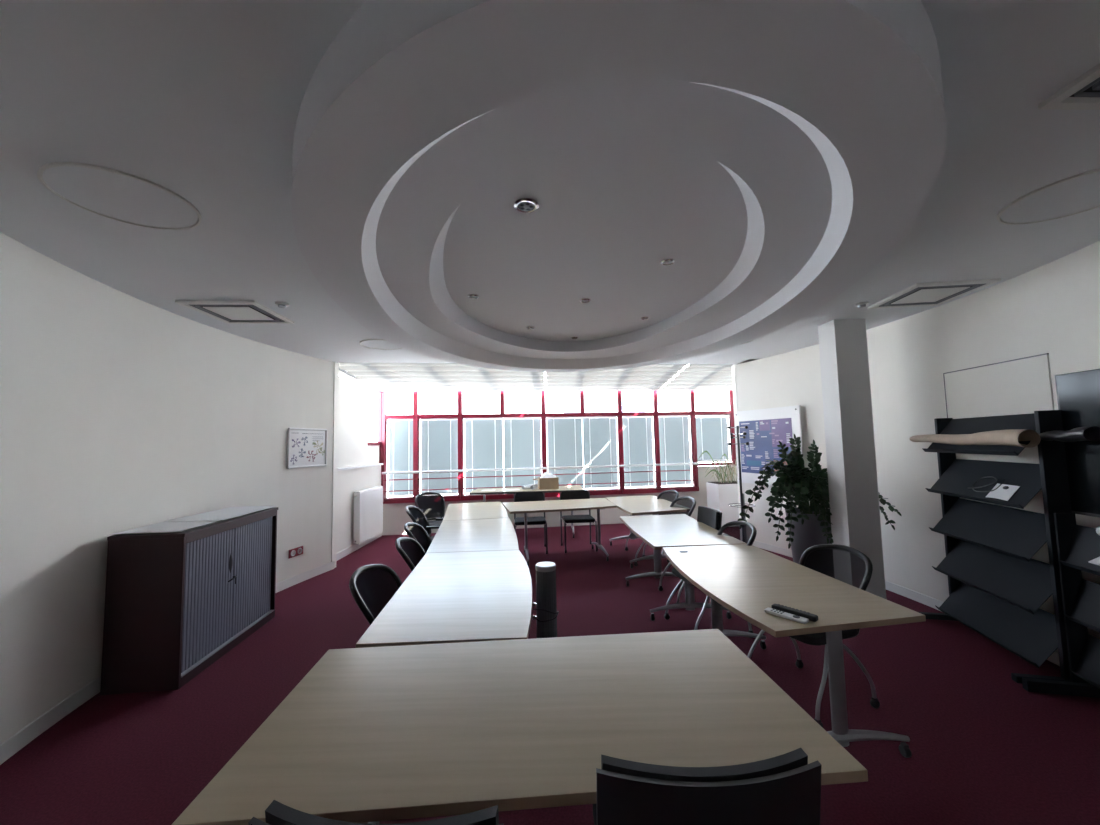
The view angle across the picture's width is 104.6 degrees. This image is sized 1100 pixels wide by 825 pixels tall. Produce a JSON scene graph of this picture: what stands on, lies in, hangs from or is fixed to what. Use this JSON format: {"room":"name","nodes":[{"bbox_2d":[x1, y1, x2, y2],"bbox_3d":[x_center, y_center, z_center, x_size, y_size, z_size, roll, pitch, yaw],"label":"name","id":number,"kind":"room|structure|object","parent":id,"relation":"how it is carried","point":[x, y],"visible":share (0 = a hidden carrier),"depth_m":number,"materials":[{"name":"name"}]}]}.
{"room":"meeting room","nodes":[
{"label":"meeting room","id":0,"kind":"room"},
{"bbox_2d":[0,232,333,743],"bbox_3d":[-2.889,0.382,1.923,0.614,2.930,7.998,-1,-4,-6],"label":"wall","id":1,"kind":"structure","parent":0,"point":[120,411],"depth_m":2.96,"materials":[{"name":"paint"}]},
{"bbox_2d":[0,561,333,764],"bbox_3d":[-2.780,1.791,1.811,0.486,0.100,7.945,-1,-4,-6],"label":"baseboard","id":2,"kind":"structure","parent":1,"relation":"attached to","point":[8,748],"depth_m":2.64,"materials":[{"name":"white paint"}]},
{"bbox_2d":[289,546,302,558],"bbox_3d":[-3.088,1.693,5.158,0.016,0.100,0.206,-2,-4,11],"label":"wall socket","id":3,"kind":"object","parent":1,"relation":"attached to","point":[297,551],"visible":1,"depth_m":5.15,"materials":[{"name":"red plastic"}]},
{"bbox_2d":[287,428,326,468],"bbox_3d":[-3.073,0.449,5.404,0.028,0.498,0.648,-2,-4,12],"label":"picture","id":4,"kind":"object","parent":1,"relation":"attached to","point":[306,447],"visible":1,"depth_m":5.38,"materials":[{"name":"paper"}]},
{"bbox_2d":[331,362,380,567],"bbox_3d":[-3.128,0.724,6.876,0.313,2.950,2.090,-1,-4,0],"label":"wall","id":5,"kind":"structure","parent":0,"point":[351,448],"depth_m":6.61,"materials":[{"name":"paint"}]},
{"bbox_2d":[336,533,381,560],"bbox_3d":[-3.097,2.148,6.826,0.014,0.100,1.950,-1,-4,0],"label":"baseboard","id":6,"kind":"structure","parent":5,"relation":"attached to","point":[345,552],"depth_m":6.65,"materials":[{"name":"white paint"}]},
{"bbox_2d":[338,463,382,470],"bbox_3d":[-3.107,0.886,6.910,0.050,0.030,1.900,-1,-4,0],"label":"ledge","id":7,"kind":"object","parent":5,"relation":"attached to","point":[370,465],"visible":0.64,"depth_m":6.84,"materials":[{"name":"white paint"}]},
{"bbox_2d":[353,486,382,544],"bbox_3d":[-3.039,1.693,7.124,0.110,0.828,0.940,-1,-4,0],"label":"radiator","id":8,"kind":"object","parent":5,"relation":"attached to","point":[368,503],"visible":1,"depth_m":6.97,"materials":[{"name":"metal"}]},
{"bbox_2d":[353,492,358,543],"bbox_3d":[-3.047,1.656,6.679,0.075,0.800,0.008,-1,-4,0],"label":"grille","id":9,"kind":"object","parent":8,"relation":"attached to","point":[356,494],"depth_m":6.67,"materials":[{"name":"metal"}]},
{"bbox_2d":[355,486,380,491],"bbox_3d":[-3.050,1.644,7.137,0.090,0.728,0.920,-1,-4,0],"label":"grille","id":10,"kind":"object","parent":8,"relation":"attached to","point":[377,488],"depth_m":7.21,"materials":[{"name":"metal"}]},
{"bbox_2d":[368,390,380,462],"bbox_3d":[-3.179,0.528,7.496,0.070,2.230,0.980,-1,-4,0],"label":"window","id":11,"kind":"structure","parent":5,"relation":"in","point":[378,442],"depth_m":7.92,"materials":[{"name":"red metal"}]},
{"bbox_2d":[0,0,1099,363],"bbox_3d":[0.161,-1.078,2.412,7.072,0.120,8.863,-1,-4,0],"label":"ceiling","id":12,"kind":"structure","parent":0,"point":[200,101],"depth_m":1.67,"materials":[{"name":"paint"}]},
{"bbox_2d":[37,162,200,229],"bbox_3d":[-1.987,-0.995,1.997,0.540,0.012,0.540,-1,-4,0],"label":"ceiling disc","id":13,"kind":"object","parent":12,"relation":"attached to","point":[109,193],"visible":1,"depth_m":1.96,"materials":[{"name":"white paint"}]},
{"bbox_2d":[175,300,293,323],"bbox_3d":[-2.679,-0.858,3.673,0.600,0.022,0.600,-1,-4,-4],"label":"air conditioner","id":14,"kind":"object","parent":12,"relation":"attached to","point":[226,311],"visible":1,"depth_m":3.61,"materials":[{"name":"white paint"}]},
{"bbox_2d":[275,301,288,307],"bbox_3d":[-2.189,-0.875,3.473,0.100,0.035,0.100,-1,-4,0],"label":"smoke detector","id":15,"kind":"object","parent":12,"relation":"attached to","point":[279,304],"visible":1,"depth_m":3.45,"materials":[{"name":"white paint"}]},
{"bbox_2d":[339,368,382,391],"bbox_3d":[0.340,-0.666,7.497,7.416,0.350,2.152,-1,-4,-8],"label":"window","id":16,"kind":"structure","parent":12,"relation":"attached to","point":[344,371],"depth_m":6.98,"materials":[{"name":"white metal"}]},
{"bbox_2d":[339,363,544,391],"bbox_3d":[-1.610,-0.586,7.173,3.327,0.226,2.005,-1,-4,-8],"label":"ceiling","id":17,"kind":"structure","parent":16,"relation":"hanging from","point":[387,377],"depth_m":7.06,"materials":[{"name":"paint"}]},
{"bbox_2d":[661,364,733,389],"bbox_3d":[3.064,-0.639,7.845,1.666,0.226,2.279,-1,-4,0],"label":"shade","id":18,"kind":"object","parent":16,"relation":"hanging from","point":[693,376],"visible":0.65,"depth_m":7.78,"materials":[{"name":"fabric"}]},
{"bbox_2d":[359,339,401,349],"bbox_3d":[-1.948,-0.789,4.950,0.500,0.012,0.500,-1,-4,0],"label":"ceiling disc","id":19,"kind":"object","parent":12,"relation":"attached to","point":[382,344],"visible":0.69,"depth_m":4.94,"materials":[{"name":"white paint"}]},
{"bbox_2d":[546,364,687,390],"bbox_3d":[1.069,-0.616,7.558,2.286,0.226,2.358,-1,-4,0],"label":"shade","id":20,"kind":"object","parent":12,"relation":"hanging from","point":[653,377],"visible":0.81,"depth_m":7.58,"materials":[{"name":"fabric"}]},
{"bbox_2d":[291,0,945,371],"bbox_3d":[0.275,-0.900,3.462,3.652,0.294,5.136,-1,-4,0],"label":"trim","id":21,"kind":"structure","parent":12,"relation":"attached to","point":[776,151],"depth_m":1.68,"materials":[{"name":"white paint"}]},
{"bbox_2d":[468,294,478,298],"bbox_3d":[-0.641,-0.970,3.557,0.096,0.012,0.096,-1,-4,0],"label":"light","id":22,"kind":"object","parent":21,"relation":"attached to","point":[471,296],"visible":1,"depth_m":3.55,"materials":[{"name":"silver metal"}]},
{"bbox_2d":[514,198,538,212],"bbox_3d":[-0.123,-1.074,2.211,0.130,0.014,0.130,-1,-4,0],"label":"light","id":23,"kind":"object","parent":21,"relation":"attached to","point":[526,205],"visible":1,"depth_m":2.20,"materials":[{"name":"silver metal"}]},
{"bbox_2d":[580,298,590,302],"bbox_3d":[0.309,-0.979,3.717,0.096,0.012,0.096,-1,-4,0],"label":"light","id":24,"kind":"object","parent":21,"relation":"attached to","point":[583,300],"visible":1,"depth_m":3.71,"materials":[{"name":"silver metal"}]},
{"bbox_2d":[661,258,674,264],"bbox_3d":[0.818,-1.044,2.949,0.096,0.012,0.096,-1,-4,0],"label":"light","id":25,"kind":"object","parent":21,"relation":"attached to","point":[668,261],"visible":1,"depth_m":2.94,"materials":[{"name":"silver metal"}]},
{"bbox_2d":[855,302,868,307],"bbox_3d":[2.790,-0.959,3.802,0.100,0.035,0.100,-1,-4,0],"label":"smoke detector","id":26,"kind":"object","parent":12,"relation":"attached to","point":[860,304],"visible":1,"depth_m":3.78,"materials":[{"name":"white paint"}]},
{"bbox_2d":[868,279,1000,308],"bbox_3d":[3.199,-0.990,3.593,0.600,0.022,0.600,-2,-4,6],"label":"air conditioner","id":27,"kind":"object","parent":12,"relation":"attached to","point":[931,293],"visible":1,"depth_m":3.53,"materials":[{"name":"white paint"}]},
{"bbox_2d":[997,168,1099,224],"bbox_3d":[2.637,-1.085,2.137,0.540,0.012,0.540,-1,-4,0],"label":"ceiling disc","id":28,"kind":"object","parent":12,"relation":"attached to","point":[1079,193],"visible":1,"depth_m":2.18,"materials":[{"name":"white paint"}]},
{"bbox_2d":[1038,63,1099,109],"bbox_3d":[2.076,-1.129,1.249,0.600,0.022,0.600,-1,-4,-2],"label":"air conditioner","id":29,"kind":"object","parent":12,"relation":"attached to","point":[1083,93],"visible":1,"depth_m":1.48,"materials":[{"name":"white paint"}]},
{"bbox_2d":[0,523,1099,824],"bbox_3d":[0.292,1.935,3.389,7.700,0.100,11.433,-1,-4,0],"label":"floor","id":30,"kind":"structure","parent":0,"point":[986,749],"depth_m":2.55,"materials":[{"name":"red carpet"}]},
{"bbox_2d":[100,507,277,694],"bbox_3d":[-2.881,1.434,3.565,0.504,1.060,1.252,-1,-4,-6],"label":"base cabinet","id":31,"kind":"object","parent":30,"relation":"on","point":[176,604],"visible":0.94,"depth_m":3.00,"materials":[{"name":"grey"}]},
{"bbox_2d":[115,509,266,535],"bbox_3d":[-2.896,0.900,3.562,0.430,0.004,1.120,-1,-4,-6],"label":"board","id":32,"kind":"object","parent":31,"relation":"on","point":[264,509],"visible":0.19,"depth_m":3.13,"materials":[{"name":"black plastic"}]},
{"bbox_2d":[111,516,219,534],"bbox_3d":[-2.907,0.878,3.386,0.440,0.007,0.770,-1,-4,-8],"label":"paper sheet","id":33,"kind":"object","parent":32,"relation":"on","point":[161,527],"visible":0.66,"depth_m":3.19,"materials":[{"name":"paper"}]},
{"bbox_2d":[164,506,275,521],"bbox_3d":[-2.892,0.899,3.802,0.450,0.007,0.780,-1,-4,-4],"label":"paper sheet","id":34,"kind":"object","parent":32,"relation":"on","point":[230,512],"visible":1,"depth_m":3.72,"materials":[{"name":"paper"}]},
{"bbox_2d":[349,564,401,624],"bbox_3d":[-0.832,1.406,2.599,0.737,0.893,0.528,-2,-4,6],"label":"chair","id":35,"kind":"object","parent":30,"relation":"on","point":[372,586],"visible":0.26,"depth_m":2.67,"materials":[{"name":"black fabric"}]},
{"bbox_2d":[248,800,503,824],"bbox_3d":[-0.338,1.295,1.076,0.530,0.882,0.576,-1,-4,3],"label":"padded chair","id":36,"kind":"object","parent":30,"relation":"on","point":[277,813],"visible":1,"depth_m":0.88,"materials":[{"name":"black plastic"}]},
{"bbox_2d":[395,537,425,570],"bbox_3d":[-0.881,1.469,3.478,0.737,0.893,0.528,-1,-4,-6],"label":"chair","id":37,"kind":"object","parent":30,"relation":"on","point":[411,551],"visible":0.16,"depth_m":3.55,"materials":[{"name":"black fabric"}]},
{"bbox_2d":[404,522,431,552],"bbox_3d":[-1.040,1.519,4.146,0.737,0.893,0.594,-1,-4,-6],"label":"chair","id":38,"kind":"object","parent":30,"relation":"on","point":[415,531],"visible":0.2,"depth_m":4.26,"materials":[{"name":"black fabric"}]},
{"bbox_2d":[405,506,442,540],"bbox_3d":[-1.418,1.608,5.296,0.737,0.893,0.594,-1,-4,-4],"label":"chair","id":39,"kind":"object","parent":30,"relation":"on","point":[416,514],"visible":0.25,"depth_m":5.42,"materials":[{"name":"black fabric"}]},
{"bbox_2d":[415,492,444,525],"bbox_3d":[-1.767,1.701,6.526,0.594,0.893,0.737,2,-5,-35],"label":"chair","id":40,"kind":"object","parent":30,"relation":"on","point":[432,504],"visible":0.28,"depth_m":6.73,"materials":[{"name":"black fabric"}]},
{"bbox_2d":[356,550,531,647],"bbox_3d":[-0.542,1.489,2.766,0.857,0.740,1.680,-1,-4,-5],"label":"meeting table","id":41,"kind":"object","parent":30,"relation":"on","point":[473,596],"visible":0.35,"depth_m":2.43,"materials":[{"name":"brown wood"}]},
{"bbox_2d":[426,518,518,552],"bbox_3d":[-0.753,1.603,4.333,0.806,0.740,1.592,-1,-4,-9],"label":"meeting table","id":42,"kind":"object","parent":30,"relation":"on","point":[494,534],"visible":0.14,"depth_m":4.18,"materials":[{"name":"brown wood"}]},
{"bbox_2d":[443,502,508,520],"bbox_3d":[-1.013,1.714,5.843,0.805,0.740,1.478,0,-4,-10],"label":"meeting table","id":43,"kind":"object","parent":30,"relation":"on","point":[482,510],"visible":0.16,"depth_m":5.73,"materials":[{"name":"laminate"}]},
{"bbox_2d":[172,629,867,824],"bbox_3d":[-0.057,1.390,1.511,1.809,0.740,0.888,-1,-4,-4],"label":"meeting table","id":44,"kind":"object","parent":30,"relation":"on","point":[373,735],"visible":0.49,"depth_m":1.36,"materials":[{"name":"brown wood"}]},
{"bbox_2d":[469,485,583,537],"bbox_3d":[-0.392,1.785,7.623,2.013,0.820,0.799,-1,-4,-4],"label":"meeting table","id":45,"kind":"object","parent":30,"relation":"on","point":[571,487],"visible":0.56,"depth_m":7.44,"materials":[{"name":"laminate"}]},
{"bbox_2d":[522,484,532,488],"bbox_3d":[-0.391,1.324,7.566,0.067,0.068,0.260,-5,-5,40],"label":"paper roll","id":46,"kind":"object","parent":45,"relation":"on","point":[524,486],"visible":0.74,"depth_m":7.51,"materials":[{"name":"paper"}]},
{"bbox_2d":[530,484,537,489],"bbox_3d":[-0.281,1.314,7.507,0.075,0.076,0.260,-2,-4,15],"label":"paper roll","id":47,"kind":"object","parent":45,"relation":"on","point":[534,486],"visible":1,"depth_m":7.48,"materials":[{"name":"paper"}]},
{"bbox_2d":[533,472,558,489],"bbox_3d":[-0.083,1.221,7.627,0.440,0.290,0.260,-1,-4,-8],"label":"cardboard box","id":48,"kind":"object","parent":45,"relation":"on","point":[547,480],"visible":1,"depth_m":7.51,"materials":[{"name":"cardboard"}]},
{"bbox_2d":[514,492,547,553],"bbox_3d":[-0.306,1.688,6.553,0.498,0.860,0.552,-1,-4,-4],"label":"chair","id":49,"kind":"object","parent":30,"relation":"on","point":[520,496],"visible":0.66,"depth_m":6.74,"materials":[{"name":"black fabric"}]},
{"bbox_2d":[531,561,558,637],"bbox_3d":[-0.019,1.413,2.728,0.200,0.862,0.200,-1,-4,0],"label":"tower","id":50,"kind":"object","parent":30,"relation":"on","point":[546,608],"visible":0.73,"depth_m":2.69,"materials":[{"name":"black plastic"}]},
{"bbox_2d":[502,498,616,565],"bbox_3d":[0.152,1.714,6.200,1.642,0.740,0.913,-1,-4,-9],"label":"meeting table","id":51,"kind":"object","parent":30,"relation":"on","point":[526,507],"visible":0.98,"depth_m":6.08,"materials":[{"name":"brown wood"}]},
{"bbox_2d":[560,490,597,552],"bbox_3d":[0.433,1.678,6.633,0.498,0.860,0.552,-1,-4,-6],"label":"chair","id":52,"kind":"object","parent":30,"relation":"on","point":[570,494],"visible":0.83,"depth_m":6.78,"materials":[{"name":"black fabric"}]},
{"bbox_2d":[605,495,686,567],"bbox_3d":[1.358,1.686,6.170,0.855,0.740,1.630,-1,-4,-6],"label":"meeting table","id":53,"kind":"object","parent":30,"relation":"on","point":[645,504],"visible":0.56,"depth_m":5.96,"materials":[{"name":"brown wood"}]},
{"bbox_2d":[625,490,678,556],"bbox_3d":[1.543,1.613,6.279,0.737,0.893,0.528,0,-4,-18],"label":"chair","id":54,"kind":"object","parent":30,"relation":"on","point":[669,495],"visible":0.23,"depth_m":6.40,"materials":[{"name":"black fabric"}]},
{"bbox_2d":[634,496,695,565],"bbox_3d":[1.522,1.557,5.481,0.737,0.893,0.528,0,-4,-18],"label":"chair","id":55,"kind":"object","parent":30,"relation":"on","point":[689,503],"visible":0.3,"depth_m":5.61,"materials":[{"name":"black fabric"}]},
{"bbox_2d":[620,514,746,620],"bbox_3d":[1.279,1.563,4.392,0.870,0.740,1.555,-1,-4,0],"label":"meeting table","id":56,"kind":"object","parent":30,"relation":"on","point":[674,530],"visible":0.8,"depth_m":4.15,"materials":[{"name":"brown wood"}]},
{"bbox_2d":[658,506,721,608],"bbox_3d":[1.484,1.479,4.457,0.576,0.908,0.528,-1,-4,-5],"label":"padded chair","id":57,"kind":"object","parent":30,"relation":"on","point":[711,517],"visible":0.31,"depth_m":4.52,"materials":[{"name":"black fabric"}]},
{"bbox_2d":[593,748,820,824],"bbox_3d":[0.383,1.292,1.215,0.535,0.876,0.576,-1,-4,-1],"label":"padded chair","id":58,"kind":"object","parent":30,"relation":"on","point":[785,789],"visible":0.97,"depth_m":0.98,"materials":[{"name":"black plastic"}]},
{"bbox_2d":[664,521,756,637],"bbox_3d":[1.452,1.439,3.764,0.737,0.893,0.528,0,-4,-11],"label":"chair","id":59,"kind":"object","parent":30,"relation":"on","point":[744,531],"visible":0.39,"depth_m":3.85,"materials":[{"name":"black fabric"}]},
{"bbox_2d":[693,451,738,526],"bbox_3d":[3.288,1.443,8.178,0.931,1.421,0.528,-1,-4,-9],"label":"planter box","id":60,"kind":"object","parent":30,"relation":"on","point":[722,493],"visible":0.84,"depth_m":8.02,"materials":[{"name":"white paint"}]},
{"bbox_2d":[727,426,755,519],"bbox_3d":[2.313,1.061,5.135,0.340,1.800,0.340,-1,-4,0],"label":"coat stand","id":61,"kind":"object","parent":30,"relation":"on","point":[742,500],"visible":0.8,"depth_m":5.15,"materials":[{"name":"grey metal"}]},
{"bbox_2d":[663,544,925,757],"bbox_3d":[1.369,1.451,2.820,0.893,0.740,1.612,-1,-4,-7],"label":"meeting table","id":62,"kind":"object","parent":30,"relation":"on","point":[743,579],"visible":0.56,"depth_m":2.41,"materials":[{"name":"brown wood"}]},
{"bbox_2d":[764,607,808,623],"bbox_3d":[1.197,1.028,2.157,0.048,0.016,0.200,2,-5,-38],"label":"remote control","id":63,"kind":"object","parent":62,"relation":"on","point":[779,613],"visible":1,"depth_m":2.14,"materials":[{"name":"white plastic"}]},
{"bbox_2d":[771,604,817,621],"bbox_3d":[1.250,1.023,2.177,0.044,0.028,0.215,2,-5,-38],"label":"remote control","id":64,"kind":"object","parent":62,"relation":"on","point":[812,617],"visible":0.97,"depth_m":2.16,"materials":[{"name":"black plastic"}]},
{"bbox_2d":[747,544,879,727],"bbox_3d":[1.726,1.364,2.784,0.737,0.893,0.528,0,-4,-22],"label":"chair","id":65,"kind":"object","parent":30,"relation":"on","point":[846,564],"visible":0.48,"depth_m":2.83,"materials":[{"name":"black fabric"}]},
{"bbox_2d":[737,434,900,563],"bbox_3d":[2.819,1.071,4.643,1.528,1.690,0.648,-2,-4,5],"label":"potted plant","id":66,"kind":"object","parent":30,"relation":"on","point":[808,526],"visible":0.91,"depth_m":4.56,"materials":[{"name":"green plant"}]},
{"bbox_2d":[918,410,1071,683],"bbox_3d":[3.374,0.905,3.295,0.480,1.770,1.080,-2,-4,13],"label":"magazine rack","id":67,"kind":"object","parent":30,"relation":"on","point":[997,590],"visible":0.79,"depth_m":3.13,"materials":[{"name":"black metal"}]},
{"bbox_2d":[909,429,1040,447],"bbox_3d":[3.296,0.208,3.389,0.126,0.124,1.200,-2,-4,13],"label":"paper roll","id":68,"kind":"object","parent":67,"relation":"on","point":[1011,437],"visible":1,"depth_m":3.06,"materials":[{"name":"paper"}]},
{"bbox_2d":[922,413,1035,455],"bbox_3d":[3.374,0.176,3.341,0.254,0.290,0.994,-2,-4,13],"label":"shelf","id":69,"kind":"object","parent":67,"relation":"attached to","point":[950,426],"depth_m":3.34,"materials":[{"name":"black metal"}]},
{"bbox_2d":[925,459,1041,508],"bbox_3d":[3.381,0.530,3.316,0.254,0.290,0.994,-2,-4,13],"label":"shelf","id":70,"kind":"object","parent":67,"relation":"attached to","point":[956,476],"depth_m":3.29,"materials":[{"name":"black metal"}]},
{"bbox_2d":[968,476,1004,491],"bbox_3d":[3.338,0.550,3.262,0.112,0.116,0.264,-2,-4,15],"label":"cable","id":71,"kind":"object","parent":67,"relation":"on","point":[987,476],"visible":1,"depth_m":3.24,"materials":[{"name":"black plastic"}]},
{"bbox_2d":[929,498,1046,561],"bbox_3d":[3.389,0.874,3.292,0.254,0.290,0.994,-2,-4,13],"label":"shelf","id":72,"kind":"object","parent":67,"relation":"attached to","point":[1017,533],"depth_m":3.22,"materials":[{"name":"black metal"}]},
{"bbox_2d":[932,540,1051,613],"bbox_3d":[3.396,1.213,3.268,0.254,0.290,0.994,-2,-4,13],"label":"shelf","id":73,"kind":"object","parent":67,"relation":"attached to","point":[1025,585],"depth_m":3.18,"materials":[{"name":"black metal"}]},
{"bbox_2d":[935,582,1057,667],"bbox_3d":[3.403,1.552,3.245,0.254,0.290,0.994,-2,-4,13],"label":"shelf","id":74,"kind":"object","parent":67,"relation":"attached to","point":[1033,638],"depth_m":3.14,"materials":[{"name":"black metal"}]},
{"bbox_2d":[986,483,1019,500],"bbox_3d":[3.275,0.576,3.082,0.091,0.103,0.200,-2,-4,13],"label":"leaflet","id":75,"kind":"object","parent":67,"relation":"on","point":[999,493],"visible":1,"depth_m":3.06,"materials":[{"name":"white paper"}]},
{"bbox_2d":[1039,426,1099,441],"bbox_3d":[3.248,0.137,2.653,0.114,0.096,0.303,-2,-4,13],"label":"tube","id":76,"kind":"object","parent":67,"relation":"on","point":[1091,433],"visible":1,"depth_m":2.60,"materials":[{"name":"black plastic"}]},
{"bbox_2d":[1022,513,1099,697],"bbox_3d":[3.154,1.182,2.248,0.460,1.120,1.020,-2,-4,13],"label":"magazine rack","id":77,"kind":"object","parent":30,"relation":"on","point":[1077,545],"visible":1,"depth_m":2.68,"materials":[{"name":"black metal"}]},
{"bbox_2d":[1059,525,1099,575],"bbox_3d":[3.225,0.821,2.267,0.109,0.260,0.964,-2,-4,13],"label":"shelf","id":78,"kind":"object","parent":77,"relation":"attached to","point":[1078,544],"depth_m":2.67,"materials":[{"name":"black metal"}]},
{"bbox_2d":[1065,579,1099,632],"bbox_3d":[3.233,1.160,2.243,0.109,0.260,0.964,-2,-4,13],"label":"shelf","id":79,"kind":"object","parent":77,"relation":"attached to","point":[1082,597],"depth_m":2.66,"materials":[{"name":"black metal"}]},
{"bbox_2d":[1071,634,1099,688],"bbox_3d":[3.240,1.499,2.219,0.109,0.260,0.964,-2,-4,13],"label":"shelf","id":80,"kind":"object","parent":77,"relation":"attached to","point":[1085,648],"depth_m":2.66,"materials":[{"name":"black metal"}]},
{"bbox_2d":[1088,557,1099,565],"bbox_3d":[3.118,0.784,2.251,0.196,0.111,0.300,-2,-4,13],"label":"paper pad","id":81,"kind":"object","parent":77,"relation":"on","point":[1096,561],"visible":1,"depth_m":2.39,"materials":[{"name":"paper"}]},
{"bbox_2d":[382,465,736,534],"bbox_3d":[0.372,1.696,8.457,7.265,1.080,0.140,-1,-4,-8],"label":"wall","id":82,"kind":"structure","parent":0,"point":[395,516],"depth_m":8.35,"materials":[{"name":"paint"}]},
{"bbox_2d":[381,388,736,503],"bbox_3d":[0.379,0.574,8.419,7.152,2.138,0.228,-1,-4,-8],"label":"window","id":83,"kind":"structure","parent":82,"relation":"in","point":[692,413],"depth_m":8.35,"materials":[{"name":"red metal"}]},
{"bbox_2d":[388,420,412,495],"bbox_3d":[-2.820,0.847,8.073,0.472,1.458,0.040,-1,-4,-8],"label":"blind","id":84,"kind":"object","parent":83,"relation":"attached to","point":[400,431],"visible":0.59,"depth_m":8.07,"materials":[{"name":"white fabric"}]},
{"bbox_2d":[421,419,457,493],"bbox_3d":[-2.120,0.839,8.175,0.704,1.458,0.040,-1,-4,-8],"label":"blind","id":85,"kind":"object","parent":83,"relation":"attached to","point":[439,437],"visible":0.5,"depth_m":8.18,"materials":[{"name":"grey fabric"}]},
{"bbox_2d":[464,419,503,493],"bbox_3d":[-1.287,0.830,8.298,0.742,1.458,0.040,-1,-4,-8],"label":"blind","id":86,"kind":"object","parent":83,"relation":"attached to","point":[483,437],"visible":0.85,"depth_m":8.30,"materials":[{"name":"grey fabric"}]},
{"bbox_2d":[503,418,541,487],"bbox_3d":[-0.539,0.822,8.407,0.742,1.458,0.040,-1,-4,-8],"label":"blind","id":87,"kind":"object","parent":83,"relation":"attached to","point":[522,436],"visible":0.75,"depth_m":8.41,"materials":[{"name":"grey fabric"}]},
{"bbox_2d":[547,418,583,488],"bbox_3d":[0.303,0.812,8.531,0.721,1.458,0.040,-1,-4,-8],"label":"blind","id":88,"kind":"object","parent":83,"relation":"attached to","point":[564,435],"visible":0.84,"depth_m":8.53,"materials":[{"name":"grey fabric"}]},
{"bbox_2d":[582,417,618,488],"bbox_3d":[1.026,0.804,8.637,0.711,1.458,0.040,-1,-4,-8],"label":"blind","id":89,"kind":"object","parent":83,"relation":"attached to","point":[599,433],"visible":0.94,"depth_m":8.63,"materials":[{"name":"grey fabric"}]},
{"bbox_2d":[622,417,654,486],"bbox_3d":[1.817,0.795,8.753,0.649,1.458,0.040,-1,-4,-8],"label":"blind","id":90,"kind":"object","parent":83,"relation":"attached to","point":[637,431],"visible":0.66,"depth_m":8.75,"materials":[{"name":"grey fabric"}]},
{"bbox_2d":[658,416,691,485],"bbox_3d":[2.597,0.786,8.867,0.689,1.458,0.040,-1,-4,-8],"label":"blind","id":91,"kind":"object","parent":83,"relation":"attached to","point":[674,440],"visible":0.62,"depth_m":8.87,"materials":[{"name":"grey fabric"}]},
{"bbox_2d":[696,416,729,461],"bbox_3d":[3.427,0.547,9.006,0.760,0.998,0.040,-1,-4,-8],"label":"blind","id":92,"kind":"object","parent":83,"relation":"attached to","point":[711,432],"visible":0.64,"depth_m":9.00,"materials":[{"name":"fabric"}]},
{"bbox_2d":[731,364,740,517],"bbox_3d":[3.534,0.655,7.947,1.042,2.950,2.356,-1,-4,0],"label":"wall","id":93,"kind":"structure","parent":0,"point":[732,366],"depth_m":6.87,"materials":[{"name":"paint"}]},
{"bbox_2d":[735,241,1099,651],"bbox_3d":[3.330,0.282,2.401,0.820,2.930,8.889,-1,-4,1],"label":"wall","id":94,"kind":"structure","parent":0,"point":[1053,308],"depth_m":4.10,"materials":[{"name":"paint"}]},
{"bbox_2d":[734,405,802,485],"bbox_3d":[3.153,0.500,6.187,0.050,1.110,1.199,0,-4,-18],"label":"display board","id":95,"kind":"object","parent":94,"relation":"attached to","point":[793,412],"visible":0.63,"depth_m":6.15,"materials":[{"name":"white paint"}]},
{"bbox_2d":[739,418,792,474],"bbox_3d":[3.131,0.501,6.195,0.003,0.790,0.969,0,-4,-18],"label":"poster","id":96,"kind":"object","parent":95,"relation":"attached to","point":[763,437],"visible":0.81,"depth_m":6.24,"materials":[{"name":"blue paper"}]},
{"bbox_2d":[818,319,885,598],"bbox_3d":[3.071,0.473,4.343,0.320,2.830,0.260,-1,-4,0],"label":"column","id":97,"kind":"structure","parent":94,"relation":"attached to","point":[843,349],"depth_m":4.25,"materials":[{"name":"white paint"}]},
{"bbox_2d":[752,540,1059,665],"bbox_3d":[3.283,1.698,2.287,0.692,0.090,8.827,-1,-4,1],"label":"baseboard","id":98,"kind":"structure","parent":94,"relation":"attached to","point":[924,599],"depth_m":4.33,"materials":[{"name":"white paint"}]},
{"bbox_2d":[943,353,1053,513],"bbox_3d":[3.581,0.190,3.411,0.014,1.164,0.891,-2,-4,5],"label":"wall panel","id":99,"kind":"object","parent":94,"relation":"attached to","point":[1021,385],"visible":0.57,"depth_m":3.33,"materials":[{"name":"paint"}]},
{"bbox_2d":[1055,369,1099,517],"bbox_3d":[3.307,0.146,1.958,0.069,0.910,1.720,-2,-4,7],"label":"television","id":100,"kind":"object","parent":94,"relation":"attached to","point":[1078,393],"visible":0.98,"depth_m":2.69,"materials":[{"name":"black plastic"}]},
{"label":"outside","id":101,"kind":"structure","parent":0,"visible":0},
{"bbox_2d":[387,467,692,496],"bbox_3d":[0.264,12.242,64.002,120.000,0.200,110.600,-1,-4,0],"label":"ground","id":102,"kind":"structure","parent":101,"point":[654,467],"depth_m":73.40,"materials":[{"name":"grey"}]},
{"bbox_2d":[563,391,582,418],"bbox_3d":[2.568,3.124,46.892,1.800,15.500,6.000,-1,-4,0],"label":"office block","id":103,"kind":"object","parent":102,"relation":"on","point":[571,399],"visible":0.02,"depth_m":44.19,"materials":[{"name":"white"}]},
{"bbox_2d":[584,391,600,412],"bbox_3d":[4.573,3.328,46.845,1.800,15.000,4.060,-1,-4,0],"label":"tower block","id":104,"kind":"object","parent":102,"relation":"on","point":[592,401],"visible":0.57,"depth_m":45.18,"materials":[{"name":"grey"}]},
{"bbox_2d":[582,396,675,489],"bbox_3d":[5.796,4.423,32.719,7.042,10.793,6.087,-1,-4,0],"label":"building","id":105,"kind":"structure","parent":102,"relation":"on","point":[636,404],"depth_m":30.63,"materials":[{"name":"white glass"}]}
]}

